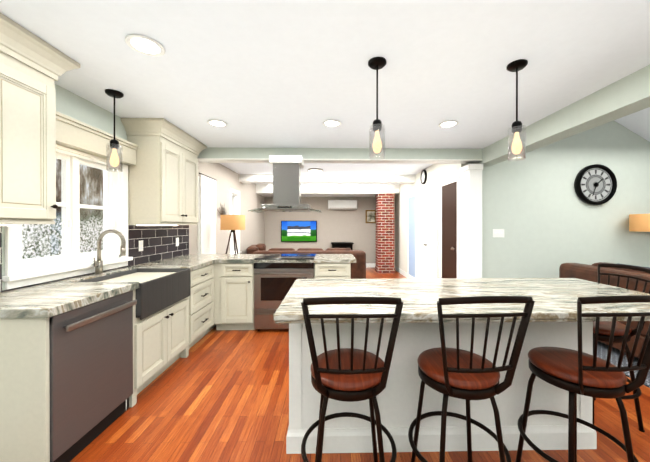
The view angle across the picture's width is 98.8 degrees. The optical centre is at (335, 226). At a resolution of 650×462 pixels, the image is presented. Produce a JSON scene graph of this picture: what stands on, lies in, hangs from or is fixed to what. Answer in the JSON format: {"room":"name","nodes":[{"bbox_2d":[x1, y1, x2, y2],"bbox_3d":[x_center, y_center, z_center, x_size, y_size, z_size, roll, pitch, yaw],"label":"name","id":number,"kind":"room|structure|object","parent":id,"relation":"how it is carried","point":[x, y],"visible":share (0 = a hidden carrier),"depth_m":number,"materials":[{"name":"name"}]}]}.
{"room":"kitchen and living room","nodes":[
{"label":"kitchen and living room","id":0,"kind":"room"},
{"bbox_2d":[2,84,265,289],"bbox_3d":[-2.227,-0.519,2.856,0.170,3.700,12.450,0,0,-1],"label":"wall","id":1,"kind":"structure","parent":0,"point":[68,103],"depth_m":5.12,"materials":[{"name":"beige paint"}]},
{"bbox_2d":[0,13,79,223],"bbox_3d":[-1.905,-0.548,1.577,0.423,1.067,0.552,0,0,-1],"label":"upper cabinet","id":2,"kind":"object","parent":1,"relation":"attached to","point":[33,67],"visible":1,"depth_m":1.60,"materials":[{"name":"beige paint"}]},
{"bbox_2d":[2,144,132,289],"bbox_3d":[-2.179,-0.110,2.318,0.205,1.026,1.110,0,0,-1],"label":"kitchen window","id":3,"kind":"structure","parent":1,"relation":"in","point":[114,207],"depth_m":2.30,"materials":[{"name":"white paint"}]},
{"bbox_2d":[56,111,138,164],"bbox_3d":[-2.069,-0.729,2.313,0.124,0.205,1.090,0,0,-1],"label":"window valance","id":4,"kind":"object","parent":1,"relation":"attached to","point":[75,134],"visible":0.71,"depth_m":2.28,"materials":[{"name":"beige paint"}]},
{"bbox_2d":[121,118,206,224],"bbox_3d":[-1.936,-0.553,3.272,0.423,1.067,0.982,0,0,-1],"label":"upper cabinet","id":5,"kind":"object","parent":1,"relation":"attached to","point":[163,181],"visible":1,"depth_m":2.88,"materials":[{"name":"beige paint"}]},
{"bbox_2d":[0,224,177,225],"bbox_3d":[-2.056,-0.012,2.526,0.040,0.008,2.220,0,0,-1],"label":"under-cabinet light strip","id":6,"kind":"object","parent":5,"relation":"attached to","point":[136,225],"visible":1,"depth_m":3.01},
{"bbox_2d":[197,173,241,253],"bbox_3d":[-2.231,0.089,5.376,0.214,1.868,2.085,0,0,-1],"label":"living room window","id":7,"kind":"structure","parent":1,"relation":"in","point":[206,234],"depth_m":4.71,"materials":[{"name":"white paint"}]},
{"bbox_2d":[217,202,227,214],"bbox_3d":[-2.163,-0.303,5.354,0.057,0.313,0.523,0,0,-1],"label":"wall art","id":8,"kind":"object","parent":1,"relation":"attached to","point":[222,211],"visible":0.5,"depth_m":5.34,"materials":[{"name":"silver metal"}]},
{"bbox_2d":[266,197,375,262],"bbox_3d":[-0.220,0.051,8.996,4.050,2.520,0.150,0,0,-1],"label":"wall","id":9,"kind":"structure","parent":0,"point":[333,225],"depth_m":8.92,"materials":[{"name":"beige paint"}]},
{"bbox_2d":[281,221,316,241],"bbox_3d":[-1.153,0.146,8.878,1.140,0.670,0.051,0,0,-1],"label":"wall-mounted tv","id":10,"kind":"object","parent":9,"relation":"attached to","point":[298,231],"visible":0.98,"depth_m":8.85,"materials":[{"name":"black glass"}]},
{"bbox_2d":[328,200,356,208],"bbox_3d":[0.238,-0.693,8.824,0.920,0.290,0.204,0,0,-1],"label":"mini-split air conditioner","id":11,"kind":"object","parent":9,"relation":"attached to","point":[342,204],"visible":1,"depth_m":8.73,"materials":[{"name":"white plastic"}]},
{"bbox_2d":[366,210,375,222],"bbox_3d":[1.146,-0.319,8.928,0.340,0.420,0.032,0,0,-1],"label":"framed picture","id":12,"kind":"object","parent":9,"relation":"attached to","point":[370,216],"visible":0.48,"depth_m":8.91,"materials":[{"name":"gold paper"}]},
{"bbox_2d":[366,263,375,266],"bbox_3d":[-0.214,1.246,8.917,4.020,0.130,0.015,0,0,-1],"label":"baseboard","id":13,"kind":"structure","parent":9,"relation":"attached to","point":[367,264],"depth_m":8.94,"materials":[{"name":"white paint"}]},
{"bbox_2d":[0,0,649,183],"bbox_3d":[1.932,-1.104,2.931,8.550,1.510,12.450,0,0,-1],"label":"ceiling","id":14,"kind":"structure","parent":0,"point":[274,73],"depth_m":1.86,"materials":[{"name":"white paint"}]},
{"bbox_2d":[105,89,123,171],"bbox_3d":[-1.791,-0.769,2.258,0.120,0.635,0.120,0,0,-1],"label":"pendant light","id":15,"kind":"object","parent":14,"relation":"hanging from","point":[114,159],"visible":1,"depth_m":2.24,"materials":[{"name":"black metal"}]},
{"bbox_2d":[125,34,164,55],"bbox_3d":[-1.130,-1.078,1.659,0.199,0.011,0.199,0,0,44],"label":"recessed light","id":16,"kind":"object","parent":14,"relation":"in","point":[145,45],"depth_m":1.65,"materials":[{"name":"white paint"}]},
{"bbox_2d":[207,120,227,126],"bbox_3d":[-1.233,-1.082,2.918,0.199,0.011,0.199,0,0,44],"label":"recessed light","id":17,"kind":"object","parent":14,"relation":"in","point":[218,123],"depth_m":2.92,"materials":[{"name":"white paint"}]},
{"bbox_2d":[308,168,322,174],"bbox_3d":[-0.417,-1.141,5.863,0.330,0.115,0.330,0,0,-1],"label":"flush-mount ceiling light","id":18,"kind":"object","parent":14,"relation":"attached to","point":[314,171],"visible":1,"depth_m":5.75,"materials":[{"name":"white glass"}]},
{"bbox_2d":[239,174,414,196],"bbox_3d":[-0.196,-1.075,7.668,4.070,0.260,2.500,0,0,-1],"label":"soffit beam","id":19,"kind":"structure","parent":14,"relation":"attached to","point":[360,185],"depth_m":7.83,"materials":[{"name":"white paint"}]},
{"bbox_2d":[323,120,340,126],"bbox_3d":[-0.033,-1.082,2.920,0.199,0.011,0.199,0,0,44],"label":"recessed light","id":20,"kind":"object","parent":14,"relation":"in","point":[329,123],"depth_m":2.92,"materials":[{"name":"white paint"}]},
{"bbox_2d":[368,57,385,159],"bbox_3d":[0.277,-0.768,1.837,0.120,0.635,0.120,0,0,-1],"label":"pendant light","id":21,"kind":"object","parent":14,"relation":"hanging from","point":[376,63],"visible":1,"depth_m":1.82,"materials":[{"name":"black metal"}]},
{"bbox_2d":[198,65,649,165],"bbox_3d":[0.117,-0.976,0.475,4.430,0.210,7.205,0,0,-1],"label":"header beam","id":22,"kind":"structure","parent":14,"relation":"attached to","point":[626,96],"depth_m":3.42,"materials":[{"name":"white paint"}]},
{"bbox_2d":[248,155,321,212],"bbox_3d":[-0.649,-0.562,3.791,0.920,0.730,0.520,0,0,-1],"label":"range hood","id":23,"kind":"object","parent":22,"relation":"attached to","point":[286,183],"visible":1,"depth_m":3.65,"materials":[{"name":"silver metal"}]},
{"bbox_2d":[438,121,458,127],"bbox_3d":[1.197,-1.082,2.943,0.199,0.011,0.199,0,0,44],"label":"recessed light","id":24,"kind":"object","parent":14,"relation":"in","point":[446,124],"depth_m":2.94,"materials":[{"name":"white paint"}]},
{"bbox_2d":[506,59,527,160],"bbox_3d":[1.217,-0.768,1.864,0.120,0.635,0.120,0,0,-1],"label":"pendant light","id":25,"kind":"object","parent":14,"relation":"hanging from","point":[516,66],"visible":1,"depth_m":1.85,"materials":[{"name":"black metal"}]},
{"bbox_2d":[70,267,649,461],"bbox_3d":[1.932,1.361,2.939,8.550,0.060,12.450,0,0,-1],"label":"floor","id":26,"kind":"structure","parent":0,"point":[215,395],"depth_m":1.94,"materials":[{"name":"brown wood"}]},
{"bbox_2d":[0,317,139,461],"bbox_3d":[-1.795,0.899,1.739,0.648,0.871,0.631,0,0,-1],"label":"base cabinet","id":27,"kind":"object","parent":26,"relation":"on","point":[86,360],"depth_m":1.51,"materials":[{"name":"beige paint"}]},
{"bbox_2d":[49,290,136,461],"bbox_3d":[-1.749,0.901,1.745,0.644,0.868,0.592,0,0,-1],"label":"dishwasher","id":28,"kind":"object","parent":27,"relation":"in","point":[91,344],"depth_m":1.67,"materials":[{"name":"black"}]},
{"bbox_2d":[0,253,355,320],"bbox_3d":[-0.929,0.432,2.773,2.418,0.056,2.710,0,0,-1],"label":"countertop","id":29,"kind":"structure","parent":27,"relation":"on","point":[198,285],"depth_m":2.94,"materials":[{"name":"white stone"}]},
{"bbox_2d":[94,229,125,272],"bbox_3d":[-1.944,0.218,2.391,0.255,0.390,0.096,0,0,-1],"label":"faucet","id":30,"kind":"object","parent":29,"relation":"on","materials":[{"name":"silver metal"}]},
{"bbox_2d":[88,269,171,320],"bbox_3d":[-1.731,0.564,2.454,0.543,0.278,0.736,0,0,-1],"label":"sink","id":31,"kind":"object","parent":29,"relation":"in","point":[129,274],"depth_m":2.57,"materials":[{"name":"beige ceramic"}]},
{"bbox_2d":[140,317,191,391],"bbox_3d":[-1.809,0.897,2.455,0.648,0.871,0.801,0,0,-1],"label":"base cabinet","id":32,"kind":"object","parent":26,"relation":"on","point":[163,340],"depth_m":2.39,"materials":[{"name":"beige paint"}]},
{"bbox_2d":[220,215,244,253],"bbox_3d":[-1.748,0.566,4.820,0.543,1.522,0.512,0,0,-1],"label":"tripod floor lamp","id":33,"kind":"object","parent":26,"relation":"on","point":[232,223],"visible":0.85,"depth_m":4.61,"materials":[{"name":"brown fabric"}]},
{"bbox_2d":[216,317,251,329],"bbox_3d":[-1.282,0.893,3.785,0.497,0.871,0.662,0,0,-1],"label":"base cabinet","id":34,"kind":"object","parent":26,"relation":"on","point":[222,323],"depth_m":3.51,"materials":[{"name":"beige paint"}]},
{"bbox_2d":[246,243,265,253],"bbox_3d":[-1.604,0.869,6.750,0.960,0.900,1.000,0,0,-11],"label":"chair","id":35,"kind":"object","parent":26,"relation":"on","point":[251,249],"visible":0.25,"depth_m":6.43,"materials":[{"name":"brown leather"}]},
{"bbox_2d":[252,317,288,330],"bbox_3d":[-0.650,0.893,3.806,0.768,0.871,0.642,0,0,-1],"label":"stove","id":36,"kind":"object","parent":26,"relation":"on","point":[259,323],"depth_m":3.49,"materials":[{"name":"beige paint"}]},
{"bbox_2d":[254,254,315,330],"bbox_3d":[-0.648,0.864,3.760,0.752,0.929,0.640,0,0,-1],"label":"stove","id":37,"kind":"object","parent":36,"relation":"in","point":[274,274],"depth_m":3.49,"materials":[{"name":"silver metal"}]},
{"bbox_2d":[253,248,365,278],"bbox_3d":[-0.494,0.872,5.678,2.150,0.900,0.960,0,0,-1],"label":"sofa","id":38,"kind":"object","parent":26,"relation":"on","point":[358,269],"visible":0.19,"depth_m":5.22,"materials":[{"name":"brown leather"}]},
{"bbox_2d":[331,242,353,249],"bbox_3d":[0.212,0.902,8.622,0.680,0.820,0.540,0,0,-1],"label":"console table","id":39,"kind":"object","parent":26,"relation":"on","point":[342,245],"visible":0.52,"depth_m":8.38,"materials":[{"name":"black wood"}]},
{"bbox_2d":[301,297,402,461],"bbox_3d":[0.066,0.808,1.356,0.467,1.060,0.511,0,0,-1],"label":"stool","id":40,"kind":"object","parent":26,"relation":"on","point":[351,374],"visible":1,"depth_m":1.20,"materials":[{"name":"brown wood"}]},
{"bbox_2d":[375,193,394,272],"bbox_3d":[1.442,0.184,8.078,0.490,2.260,0.480,0,0,-1],"label":"chimney column","id":41,"kind":"structure","parent":26,"relation":"on","point":[385,230],"depth_m":7.85,"materials":[{"name":"red brick"}]},
{"bbox_2d":[274,278,649,453],"bbox_3d":[0.823,0.875,1.787,2.250,0.920,0.890,0,0,-1],"label":"kitchen island","id":42,"kind":"object","parent":26,"relation":"on","point":[553,321],"visible":0.62,"depth_m":1.66,"materials":[{"name":"white paint"}]},
{"bbox_2d":[274,278,649,323],"bbox_3d":[0.823,0.439,1.786,2.250,0.048,0.890,0,0,-1],"label":"island countertop","id":43,"kind":"structure","parent":42,"relation":"on","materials":[{"name":"stone"}]},
{"bbox_2d":[408,296,534,461],"bbox_3d":[0.606,0.808,1.366,0.467,1.060,0.511,0,0,-1],"label":"stool","id":44,"kind":"object","parent":26,"relation":"on","point":[457,372],"visible":1,"depth_m":1.23,"materials":[{"name":"brown wood"}]},
{"bbox_2d":[516,295,649,461],"bbox_3d":[1.196,0.808,1.377,0.467,1.060,0.510,0,0,-1],"label":"stool","id":45,"kind":"object","parent":26,"relation":"on","point":[574,373],"visible":1,"depth_m":1.26,"materials":[{"name":"brown wood"}]},
{"bbox_2d":[593,263,649,431],"bbox_3d":[1.857,0.806,1.981,0.511,1.060,0.467,0,0,-1],"label":"stool","id":46,"kind":"object","parent":26,"relation":"on","point":[604,331],"visible":0.42,"depth_m":1.85,"materials":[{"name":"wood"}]},
{"bbox_2d":[597,341,649,387],"bbox_3d":[4.014,1.328,2.063,2.820,0.012,2.820,0,0,-1],"label":"rug","id":47,"kind":"object","parent":26,"relation":"on","point":[602,349],"depth_m":2.78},
{"bbox_2d":[559,262,649,357],"bbox_3d":[3.346,0.871,2.489,0.960,0.900,2.200,0,0,-1],"label":"sofa","id":48,"kind":"object","parent":47,"relation":"on","point":[580,271],"visible":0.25,"depth_m":2.86,"materials":[{"name":"brown leather"}]},
{"bbox_2d":[629,214,649,231],"bbox_3d":[4.412,0.578,3.808,0.540,1.500,0.540,0,0,-1],"label":"floor lamp","id":49,"kind":"object","parent":26,"relation":"on","point":[639,222],"visible":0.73,"depth_m":3.79,"materials":[{"name":"brown fabric"}]},
{"bbox_2d":[394,163,476,277],"bbox_3d":[1.941,-0.531,6.509,0.160,3.700,4.900,0,0,-1],"label":"wall","id":50,"kind":"structure","parent":0,"point":[436,173],"depth_m":7.12,"materials":[{"name":"white paint"}]},
{"bbox_2d":[394,265,414,277],"bbox_3d":[1.853,1.254,6.588,0.015,0.130,4.750,0,0,-1],"label":"baseboard","id":51,"kind":"structure","parent":50,"relation":"attached to","point":[401,271],"depth_m":7.55,"materials":[{"name":"white paint"}]},
{"bbox_2d":[420,170,426,183],"bbox_3d":[1.852,-1.038,5.836,0.040,0.300,0.300,0,0,-1],"label":"wall clock","id":52,"kind":"object","parent":50,"relation":"attached to","point":[423,178],"visible":1,"depth_m":5.83,"materials":[{"name":"black metal"}]},
{"bbox_2d":[407,175,459,277],"bbox_3d":[1.838,0.267,5.640,0.077,2.110,2.820,0,0,-1],"label":"door","id":53,"kind":"structure","parent":50,"relation":"attached to","point":[422,233],"depth_m":5.24,"materials":[{"name":"white paint"}]},
{"bbox_2d":[459,164,482,277],"bbox_3d":[1.976,0.223,4.054,0.210,2.210,0.315,0,0,-1],"label":"trim","id":54,"kind":"structure","parent":50,"relation":"attached to","point":[470,220],"depth_m":3.91,"materials":[{"name":"white paint"}]},
{"bbox_2d":[482,120,649,277],"bbox_3d":[4.025,-0.523,4.172,3.900,3.700,0.150,0,0,-1],"label":"wall","id":55,"kind":"structure","parent":0,"point":[542,214],"depth_m":4.09,"materials":[{"name":"grey paint"}]},
{"bbox_2d":[493,229,503,236],"bbox_3d":[2.386,0.098,4.061,0.170,0.120,0.016,0,0,-1],"label":"switch plate","id":56,"kind":"object","parent":55,"relation":"attached to","point":[498,232],"visible":1,"depth_m":4.06,"materials":[{"name":"white paint"}]},
{"bbox_2d":[574,164,616,204],"bbox_3d":[3.807,-0.613,4.062,0.590,0.590,0.062,0,0,-1],"label":"wall clock","id":57,"kind":"object","parent":55,"relation":"attached to","point":[595,184],"visible":1,"depth_m":4.06,"materials":[{"name":"black metal"}]},
{"label":"outside","id":58,"kind":"structure","parent":0,"visible":0},
{"bbox_2d":[22,159,102,258],"bbox_3d":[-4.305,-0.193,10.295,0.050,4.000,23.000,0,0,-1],"label":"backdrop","id":59,"kind":"structure","parent":58,"point":[43,252],"depth_m":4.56,"materials":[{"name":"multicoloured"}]}
]}

